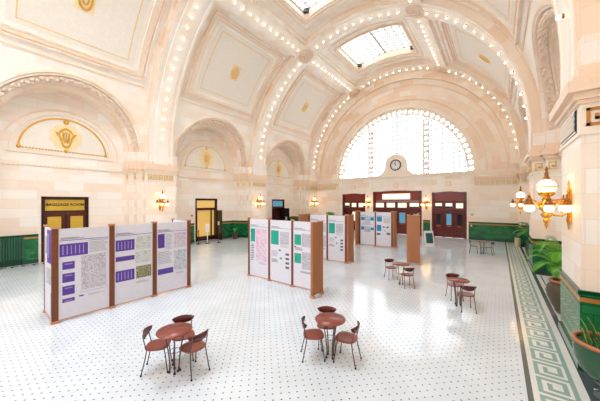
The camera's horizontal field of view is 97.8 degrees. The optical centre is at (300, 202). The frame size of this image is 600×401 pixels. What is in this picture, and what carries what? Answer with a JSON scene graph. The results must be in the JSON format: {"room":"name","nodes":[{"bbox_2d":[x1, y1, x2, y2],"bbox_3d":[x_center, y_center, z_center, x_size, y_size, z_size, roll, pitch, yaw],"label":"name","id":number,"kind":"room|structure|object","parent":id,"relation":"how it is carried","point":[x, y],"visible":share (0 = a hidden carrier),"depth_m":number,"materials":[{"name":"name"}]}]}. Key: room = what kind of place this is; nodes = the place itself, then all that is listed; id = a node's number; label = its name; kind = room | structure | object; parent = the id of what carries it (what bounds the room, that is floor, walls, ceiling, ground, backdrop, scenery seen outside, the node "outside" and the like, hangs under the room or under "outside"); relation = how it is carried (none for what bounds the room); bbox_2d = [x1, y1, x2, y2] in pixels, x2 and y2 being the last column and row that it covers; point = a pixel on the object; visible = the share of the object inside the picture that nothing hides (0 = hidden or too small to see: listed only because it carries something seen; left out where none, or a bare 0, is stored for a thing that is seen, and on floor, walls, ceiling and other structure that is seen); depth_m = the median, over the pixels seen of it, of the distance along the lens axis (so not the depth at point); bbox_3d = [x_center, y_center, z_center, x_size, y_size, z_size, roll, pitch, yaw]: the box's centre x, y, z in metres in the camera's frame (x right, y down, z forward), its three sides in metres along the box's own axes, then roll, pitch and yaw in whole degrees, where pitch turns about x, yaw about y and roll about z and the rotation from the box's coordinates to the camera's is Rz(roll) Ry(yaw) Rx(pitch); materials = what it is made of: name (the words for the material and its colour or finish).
{"room":"exhibition hall","nodes":[
{"label":"exhibition hall","id":0,"kind":"room"},
{"bbox_2d":[0,69,316,262],"bbox_3d":[-9.506,-1.650,17.070,2.316,9.440,35.600,0,0,37],"label":"wall","id":1,"kind":"structure","parent":0,"point":[48,117],"depth_m":15.29,"materials":[{"name":"beige stone"}]},
{"bbox_2d":[0,236,23,264],"bbox_3d":[-14.073,2.367,12.000,0.170,1.394,1.940,0,0,37],"label":"radiator","id":2,"kind":"object","parent":1,"relation":"attached to","point":[11,248],"visible":1,"depth_m":12.42,"materials":[{"name":"green metal"}]},
{"bbox_2d":[41,196,88,261],"bbox_3d":[-12.779,1.390,14.235,0.430,3.360,1.940,0,0,37],"label":"door","id":3,"kind":"structure","parent":1,"relation":"in","point":[61,212],"depth_m":14.08,"materials":[{"name":"brown wood"}]},
{"bbox_2d":[0,237,231,269],"bbox_3d":[-9.830,3.068,17.317,0.600,0.003,35.600,0,0,37],"label":"trim","id":4,"kind":"structure","parent":1,"relation":"attached to","point":[231,237],"depth_m":12.87,"materials":[{"name":"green tile"}]},
{"bbox_2d":[0,216,308,267],"bbox_3d":[-9.442,2.338,16.997,1.705,1.457,35.630,0,0,37],"label":"trim","id":5,"kind":"structure","parent":1,"relation":"attached to","point":[30,241],"depth_m":13.20,"materials":[{"name":"green tile"}]},
{"bbox_2d":[0,161,317,191],"bbox_3d":[-9.185,-1.860,17.340,1.800,1.260,36.417,0,0,37],"label":"trim","id":6,"kind":"structure","parent":1,"relation":"attached to","point":[134,171],"depth_m":16.66,"materials":[{"name":"beige stone"}]},
{"bbox_2d":[156,190,168,210],"bbox_3d":[-8.541,-0.100,16.238,0.742,1.380,0.830,0,0,-23],"label":"wall lantern","id":7,"kind":"object","parent":1,"relation":"attached to","point":[160,203],"visible":1,"depth_m":16.17,"materials":[{"name":"white glass"}]},
{"bbox_2d":[195,198,221,241],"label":"door","id":8,"kind":"structure","parent":1,"relation":"in","point":[206,212],"depth_m":21.16,"materials":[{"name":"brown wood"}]},
{"bbox_2d":[256,193,264,208],"bbox_3d":[-3.482,-0.100,22.901,0.830,1.380,0.742,0,0,7],"label":"wall lantern","id":9,"kind":"object","parent":1,"relation":"attached to","point":[258,203],"visible":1,"depth_m":22.83,"materials":[{"name":"white glass"}]},
{"bbox_2d":[272,199,288,220],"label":"door","id":10,"kind":"structure","parent":1,"relation":"in","point":[279,212],"depth_m":28.03,"materials":[{"name":"brown wood"}]},
{"bbox_2d":[311,195,317,206],"bbox_3d":[1.606,-0.100,29.605,0.742,1.380,0.830,0,0,-23],"label":"wall lantern","id":11,"kind":"object","parent":1,"relation":"attached to","point":[314,202],"visible":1,"depth_m":29.52,"materials":[{"name":"white glass"}]},
{"bbox_2d":[143,0,599,165],"bbox_3d":[-1.534,-7.490,11.045,18.940,10.220,1.840,0,0,37],"label":"ceiling arch","id":12,"kind":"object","parent":1,"relation":"attached to","point":[582,17],"depth_m":14.93,"materials":[{"name":"paint"}]},
{"bbox_2d":[249,0,541,175],"bbox_3d":[3.614,-7.490,17.828,18.940,10.220,1.840,0,0,37],"label":"ceiling arch","id":13,"kind":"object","parent":1,"relation":"attached to","point":[455,10],"depth_m":16.19,"materials":[{"name":"paint"}]},
{"bbox_2d":[0,231,527,400],"bbox_3d":[-1.516,3.130,11.069,22.400,0.120,36.300,0,0,37],"label":"floor","id":14,"kind":"structure","parent":0,"point":[416,344],"depth_m":5.85,"materials":[{"name":"tile"}]},
{"bbox_2d":[43,218,191,324],"bbox_3d":[-5.578,1.850,8.389,1.260,2.440,3.740,0,0,37],"label":"display board","id":15,"kind":"object","parent":14,"relation":"on","point":[87,269],"visible":1,"depth_m":7.56,"materials":[{"name":"white paper"}]},
{"bbox_2d":[140,325,172,376],"bbox_3d":[-2.642,2.697,4.830,0.464,0.745,0.424,0,0,-15],"label":"bistro chair","id":16,"kind":"object","parent":14,"relation":"on","point":[159,344],"visible":0.96,"depth_m":4.79,"materials":[{"name":"wood"}]},
{"bbox_2d":[156,322,192,374],"bbox_3d":[-2.277,2.690,4.741,0.604,0.760,0.604,0,0,20],"label":"bistro table","id":17,"kind":"object","parent":14,"relation":"on","point":[174,330],"visible":0.98,"depth_m":4.70,"materials":[{"name":"wood"}]},
{"bbox_2d":[171,315,194,365],"bbox_3d":[-2.322,2.697,5.194,0.424,0.745,0.464,0,0,-24],"label":"bistro chair","id":18,"kind":"object","parent":14,"relation":"on","point":[182,318],"visible":0.46,"depth_m":5.28,"materials":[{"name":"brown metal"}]},
{"bbox_2d":[177,329,210,381],"bbox_3d":[-1.939,2.697,4.764,0.464,0.745,0.424,0,0,35],"label":"bistro chair","id":19,"kind":"object","parent":14,"relation":"on","point":[195,343],"visible":1,"depth_m":4.70,"materials":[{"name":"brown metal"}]},
{"bbox_2d":[205,224,208,243],"bbox_3d":[-6.918,2.345,19.500,0.360,1.450,0.360,0,0,37],"label":"sign stand","id":20,"kind":"object","parent":14,"relation":"on","point":[207,225],"visible":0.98,"depth_m":19.48,"materials":[{"name":"paint"}]},
{"bbox_2d":[232,228,237,238],"bbox_3d":[-5.454,2.634,21.842,0.530,0.873,0.530,0,0,37],"label":"potted plant","id":21,"kind":"object","parent":14,"relation":"on","point":[234,235],"visible":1,"depth_m":21.67,"materials":[{"name":"green plant"}]},
{"bbox_2d":[247,217,323,298],"bbox_3d":[-0.859,1.845,9.644,3.690,2.450,0.645,0,0,37],"label":"display board","id":22,"kind":"object","parent":14,"relation":"on","point":[287,252],"visible":1,"depth_m":9.64,"materials":[{"name":"white paper"}]},
{"bbox_2d":[300,316,325,362],"bbox_3d":[0.245,2.697,5.207,0.464,0.745,0.424,0,0,-4],"label":"bistro chair","id":23,"kind":"object","parent":14,"relation":"on","point":[310,334],"visible":1,"depth_m":5.14,"materials":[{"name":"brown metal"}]},
{"bbox_2d":[298,213,353,263],"bbox_3d":[1.334,1.845,13.707,2.811,2.450,0.903,0,0,24],"label":"display board","id":24,"kind":"object","parent":14,"relation":"on","point":[338,231],"visible":0.77,"depth_m":13.48,"materials":[{"name":"white paper"}]},
{"bbox_2d":[317,306,336,349],"bbox_3d":[0.574,2.697,5.642,0.424,0.745,0.464,0,0,6],"label":"bistro chair","id":25,"kind":"object","parent":14,"relation":"on","point":[323,309],"visible":0.43,"depth_m":5.80,"materials":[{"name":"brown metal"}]},
{"bbox_2d":[315,312,345,359],"bbox_3d":[0.594,2.690,5.199,0.604,0.760,0.604,0,0,20],"label":"bistro table","id":26,"kind":"object","parent":14,"relation":"on","point":[326,319],"visible":0.95,"depth_m":5.16,"materials":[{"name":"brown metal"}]},
{"bbox_2d":[333,321,361,369],"bbox_3d":[0.915,2.697,5.074,0.464,0.745,0.424,0,0,29],"label":"bistro chair","id":27,"kind":"object","parent":14,"relation":"on","point":[345,337],"visible":1,"depth_m":5.02,"materials":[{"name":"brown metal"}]},
{"bbox_2d":[355,211,396,247],"bbox_3d":[5.260,1.845,18.292,2.794,2.450,0.660,0,0,27],"label":"display board","id":28,"kind":"object","parent":14,"relation":"on","point":[374,228],"visible":1,"depth_m":18.18,"materials":[{"name":"white paper"}]},
{"bbox_2d":[384,259,397,279],"bbox_3d":[3.656,2.697,10.568,0.424,0.745,0.464,0,0,-6],"label":"bistro chair","id":29,"kind":"object","parent":14,"relation":"on","point":[386,260],"visible":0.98,"depth_m":10.69,"materials":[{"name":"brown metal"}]},
{"bbox_2d":[392,262,409,284],"bbox_3d":[3.773,2.690,9.816,0.604,0.760,0.604,0,0,20],"label":"bistro table","id":30,"kind":"object","parent":14,"relation":"on","point":[403,264],"visible":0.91,"depth_m":9.75,"materials":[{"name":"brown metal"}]},
{"bbox_2d":[399,268,414,288],"bbox_3d":[3.873,2.697,9.486,0.424,0.745,0.464,0,0,-1],"label":"bistro chair","id":31,"kind":"object","parent":14,"relation":"on","point":[405,269],"visible":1,"depth_m":9.33,"materials":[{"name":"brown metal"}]},
{"bbox_2d":[407,213,419,264],"bbox_3d":[6.215,1.845,13.960,0.593,2.450,2.607,0,0,31],"label":"display board","id":32,"kind":"object","parent":14,"relation":"on","point":[413,221],"visible":0.97,"depth_m":12.87,"materials":[{"name":"brown wood"}]},
{"bbox_2d":[422,231,433,244],"bbox_3d":[9.229,2.570,18.872,0.600,1.000,0.590,0,0,2],"label":"sign","id":33,"kind":"object","parent":14,"relation":"on","point":[428,238],"visible":0.99,"depth_m":18.71,"materials":[{"name":"grey metal"}]},
{"bbox_2d":[445,273,463,300],"bbox_3d":[4.916,2.697,8.353,0.424,0.745,0.464,0,0,9],"label":"bistro chair","id":34,"kind":"object","parent":14,"relation":"on","point":[447,274],"visible":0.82,"depth_m":8.48,"materials":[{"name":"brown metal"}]},
{"bbox_2d":[447,277,469,305],"bbox_3d":[4.699,2.690,7.795,0.604,0.760,0.604,0,0,20],"label":"bistro table","id":35,"kind":"object","parent":14,"relation":"on","point":[454,280],"visible":0.88,"depth_m":7.75,"materials":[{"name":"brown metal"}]},
{"bbox_2d":[456,285,476,313],"bbox_3d":[4.727,2.697,7.457,0.424,0.745,0.464,0,0,15],"label":"bistro chair","id":36,"kind":"object","parent":14,"relation":"on","point":[466,288],"visible":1,"depth_m":7.32,"materials":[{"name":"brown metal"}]},
{"bbox_2d":[476,240,487,253],"bbox_3d":[10.790,2.690,15.538,0.604,0.760,0.604,0,0,20],"label":"bistro table","id":37,"kind":"object","parent":14,"relation":"on","point":[479,241],"visible":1,"depth_m":15.49,"materials":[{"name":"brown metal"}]},
{"bbox_2d":[484,242,494,255],"bbox_3d":[11.046,2.697,15.308,0.424,0.745,0.464,0,0,-38],"label":"bistro chair","id":38,"kind":"object","parent":14,"relation":"on","point":[493,242],"visible":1,"depth_m":15.22,"materials":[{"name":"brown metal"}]},
{"bbox_2d":[0,0,545,167],"bbox_3d":[-1.534,-8.115,11.045,18.899,10.170,34.064,0,0,37],"label":"ceiling","id":39,"kind":"structure","parent":0,"point":[113,44],"depth_m":16.09,"materials":[{"name":"paint"}]},
{"bbox_2d":[291,0,320,11],"bbox_3d":[1.040,-12.910,14.437,5.338,0.440,4.232,0,0,37],"label":"window","id":40,"kind":"structure","parent":39,"relation":"attached to","point":[300,4],"depth_m":16.97,"materials":[{"name":"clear glass"}]},
{"bbox_2d":[303,7,308,13],"bbox_3d":[0.381,-12.636,17.251,0.380,0.300,0.215,0,0,14],"label":"floodlight","id":41,"kind":"object","parent":40,"relation":"attached to","point":[305,10],"visible":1,"depth_m":17.19,"materials":[{"name":"paint"}]},
{"bbox_2d":[215,0,450,93],"bbox_3d":[-1.534,-11.498,11.045,9.678,0.914,32.564,0,0,37],"label":"trim","id":42,"kind":"structure","parent":39,"relation":"attached to","point":[258,10],"depth_m":17.85,"materials":[{"name":"paint"}]},
{"bbox_2d":[340,25,410,64],"bbox_3d":[6.189,-12.910,21.220,5.338,0.440,4.232,0,0,37],"label":"window","id":43,"kind":"structure","parent":39,"relation":"attached to","point":[361,49],"depth_m":21.59,"materials":[{"name":"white glass"}]},
{"bbox_2d":[317,79,518,238],"bbox_3d":[9.367,-5.045,25.407,22.300,16.230,0.500,0,0,37],"label":"wall","id":44,"kind":"structure","parent":0,"point":[492,204],"depth_m":22.85,"materials":[{"name":"beige stone"}]},
{"bbox_2d":[342,193,364,230],"bbox_3d":[5.786,1.075,28.049,2.640,3.990,0.420,0,0,37],"label":"door","id":45,"kind":"structure","parent":44,"relation":"in","point":[351,203],"depth_m":28.02,"materials":[{"name":"brown wood"}]},
{"bbox_2d":[364,195,371,208],"bbox_3d":[6.819,0.000,26.549,0.742,1.380,0.830,0,0,7],"label":"wall lantern","id":46,"kind":"object","parent":44,"relation":"attached to","point":[368,203],"visible":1,"depth_m":26.48,"materials":[{"name":"gold metal"}]},
{"bbox_2d":[375,154,414,176],"bbox_3d":[9.240,-3.575,25.239,4.200,2.030,0.320,0,0,37],"label":"trim","id":47,"kind":"structure","parent":44,"relation":"attached to","point":[403,170],"depth_m":25.00,"materials":[{"name":"beige stone"}]},
{"bbox_2d":[390,160,400,170],"bbox_3d":[9.122,-3.550,25.084,1.040,1.040,0.070,0,0,37],"label":"wall clock","id":48,"kind":"object","parent":44,"relation":"attached to","point":[395,165],"visible":1,"depth_m":25.09,"materials":[{"name":"paint"}]},
{"bbox_2d":[373,191,421,235],"bbox_3d":[9.310,0.980,25.332,4.600,4.180,0.486,0,0,37],"label":"door","id":49,"kind":"structure","parent":44,"relation":"in","point":[405,203],"depth_m":25.02,"materials":[{"name":"brown wood"}]},
{"bbox_2d":[338,108,475,178],"bbox_3d":[9.409,-5.755,25.462,12.840,6.450,0.200,0,0,37],"label":"window","id":50,"kind":"structure","parent":44,"relation":"in","point":[430,142],"depth_m":24.80,"materials":[{"name":"white glass"}]},
{"bbox_2d":[306,59,525,181],"bbox_3d":[8.710,-7.490,24.541,18.940,10.220,1.663,0,0,37],"label":"trim","id":51,"kind":"structure","parent":44,"relation":"attached to","point":[513,117],"depth_m":23.49,"materials":[{"name":"paint"}]},
{"bbox_2d":[316,70,518,221],"bbox_3d":[9.149,-5.300,25.120,21.400,13.820,0.220,0,0,37],"label":"trim","id":52,"kind":"structure","parent":44,"relation":"attached to","point":[494,180],"depth_m":23.02,"materials":[{"name":"beige stone"}]},
{"bbox_2d":[421,195,430,209],"bbox_3d":[11.152,0.000,23.260,0.742,1.380,0.830,0,0,7],"label":"wall lantern","id":53,"kind":"object","parent":44,"relation":"attached to","point":[426,203],"visible":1,"depth_m":23.16,"materials":[{"name":"gold metal"}]},
{"bbox_2d":[432,191,466,238],"bbox_3d":[12.875,1.075,22.668,2.640,3.990,0.420,0,0,37],"label":"door","id":54,"kind":"structure","parent":44,"relation":"in","point":[449,208],"depth_m":22.57,"materials":[{"name":"brown wood"}]},
{"bbox_2d":[423,220,518,242],"bbox_3d":[9.190,2.338,25.174,18.400,1.457,0.085,0,0,37],"label":"trim","id":55,"kind":"structure","parent":44,"relation":"attached to","point":[486,231],"depth_m":20.73,"materials":[{"name":"green tile"}]},
{"bbox_2d":[518,0,599,291],"bbox_3d":[6.413,-1.650,4.988,2.316,9.440,35.600,0,0,37],"label":"wall","id":56,"kind":"structure","parent":0,"point":[581,158],"depth_m":5.84,"materials":[{"name":"beige stone"}]},
{"bbox_2d":[511,186,529,213],"bbox_3d":[10.560,-0.100,12.556,0.830,1.380,0.742,0,0,7],"label":"wall lantern","id":57,"kind":"object","parent":56,"relation":"attached to","point":[520,195],"visible":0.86,"depth_m":12.49,"materials":[{"name":"gold metal"}]},
{"bbox_2d":[524,166,572,229],"bbox_3d":[5.339,-0.100,5.677,0.830,1.380,0.742,0,0,7],"label":"wall lantern","id":58,"kind":"object","parent":56,"relation":"attached to","point":[546,188],"visible":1,"depth_m":5.57,"materials":[{"name":"gold metal"}]},
{"bbox_2d":[505,242,599,400],"bbox_3d":[6.005,3.067,5.298,2.440,0.006,35.600,0,0,37],"label":"floor border","id":59,"kind":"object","parent":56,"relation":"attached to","point":[551,373],"depth_m":5.64,"materials":[{"name":"green tile"},{"name":"cream white tile"},{"name":"dark grey tile"}]},
{"bbox_2d":[514,234,520,246],"bbox_3d":[15.051,2.645,18.142,0.360,0.850,0.360,0,0,37],"label":"litter bin","id":60,"kind":"object","parent":59,"relation":"on","point":[517,240],"visible":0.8,"depth_m":18.01,"materials":[{"name":"beige metal"}]},
{"bbox_2d":[512,222,528,255],"bbox_3d":[12.065,2.062,13.898,1.326,2.017,1.408,0,0,37],"label":"potted palm","id":61,"kind":"object","parent":59,"relation":"on","point":[525,231],"visible":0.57,"depth_m":13.81,"materials":[{"name":"green plant"}]},
{"bbox_2d":[525,241,528,255],"bbox_3d":[12.243,2.575,13.682,0.780,0.990,0.780,0,0,37],"label":"pot","id":62,"kind":"object","parent":59,"relation":"on","point":[527,245],"depth_m":13.74,"materials":[{"name":"green ceramic"}]},
{"bbox_2d":[521,235,561,313],"bbox_3d":[7.306,2.002,7.528,1.449,2.135,1.645,0,0,44],"label":"potted palm","id":63,"kind":"object","parent":59,"relation":"on","point":[552,288],"visible":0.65,"depth_m":7.26,"materials":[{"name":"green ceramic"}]},
{"bbox_2d":[545,277,559,313],"bbox_3d":[7.301,2.605,7.138,0.920,0.930,0.920,0,0,37],"label":"pot","id":64,"kind":"object","parent":59,"relation":"on","point":[552,288],"depth_m":7.14,"materials":[{"name":"ceramic"}]},
{"bbox_2d":[570,317,599,400],"bbox_3d":[4.795,2.479,4.035,0.880,1.171,0.894,0,0,37],"label":"potted snake plant","id":65,"kind":"object","parent":59,"relation":"on","point":[586,344],"visible":1,"depth_m":4.08,"materials":[{"name":"green plant leaves"},{"name":"terracotta"},{"name":"soil"}]},
{"bbox_2d":[516,62,599,185],"bbox_3d":[6.546,-1.860,5.399,1.900,1.260,36.417,0,0,37],"label":"trim","id":66,"kind":"structure","parent":56,"relation":"attached to","point":[576,112],"depth_m":5.09,"materials":[{"name":"beige stone"}]},
{"bbox_2d":[518,224,599,371],"bbox_3d":[6.325,2.338,5.029,1.705,1.457,35.630,0,0,37],"label":"trim","id":67,"kind":"structure","parent":56,"relation":"attached to","point":[576,303],"depth_m":5.43,"materials":[{"name":"green tile"}]},
{"bbox_2d":[556,13,564,19],"bbox_3d":[5.592,-3.985,5.638,0.136,0.112,0.110,0,0,39],"label":"light bulb","id":68,"kind":"object","parent":56,"relation":"attached to","point":[562,16],"visible":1,"depth_m":5.61,"materials":[{"name":"white glass"}]},
{"bbox_2d":[560,109,576,145],"bbox_3d":[5.681,-1.540,5.568,0.042,0.460,1.480,0,0,37],"label":"air vent","id":69,"kind":"object","parent":56,"relation":"attached to","point":[568,130],"depth_m":5.39,"materials":[{"name":"beige stone"}]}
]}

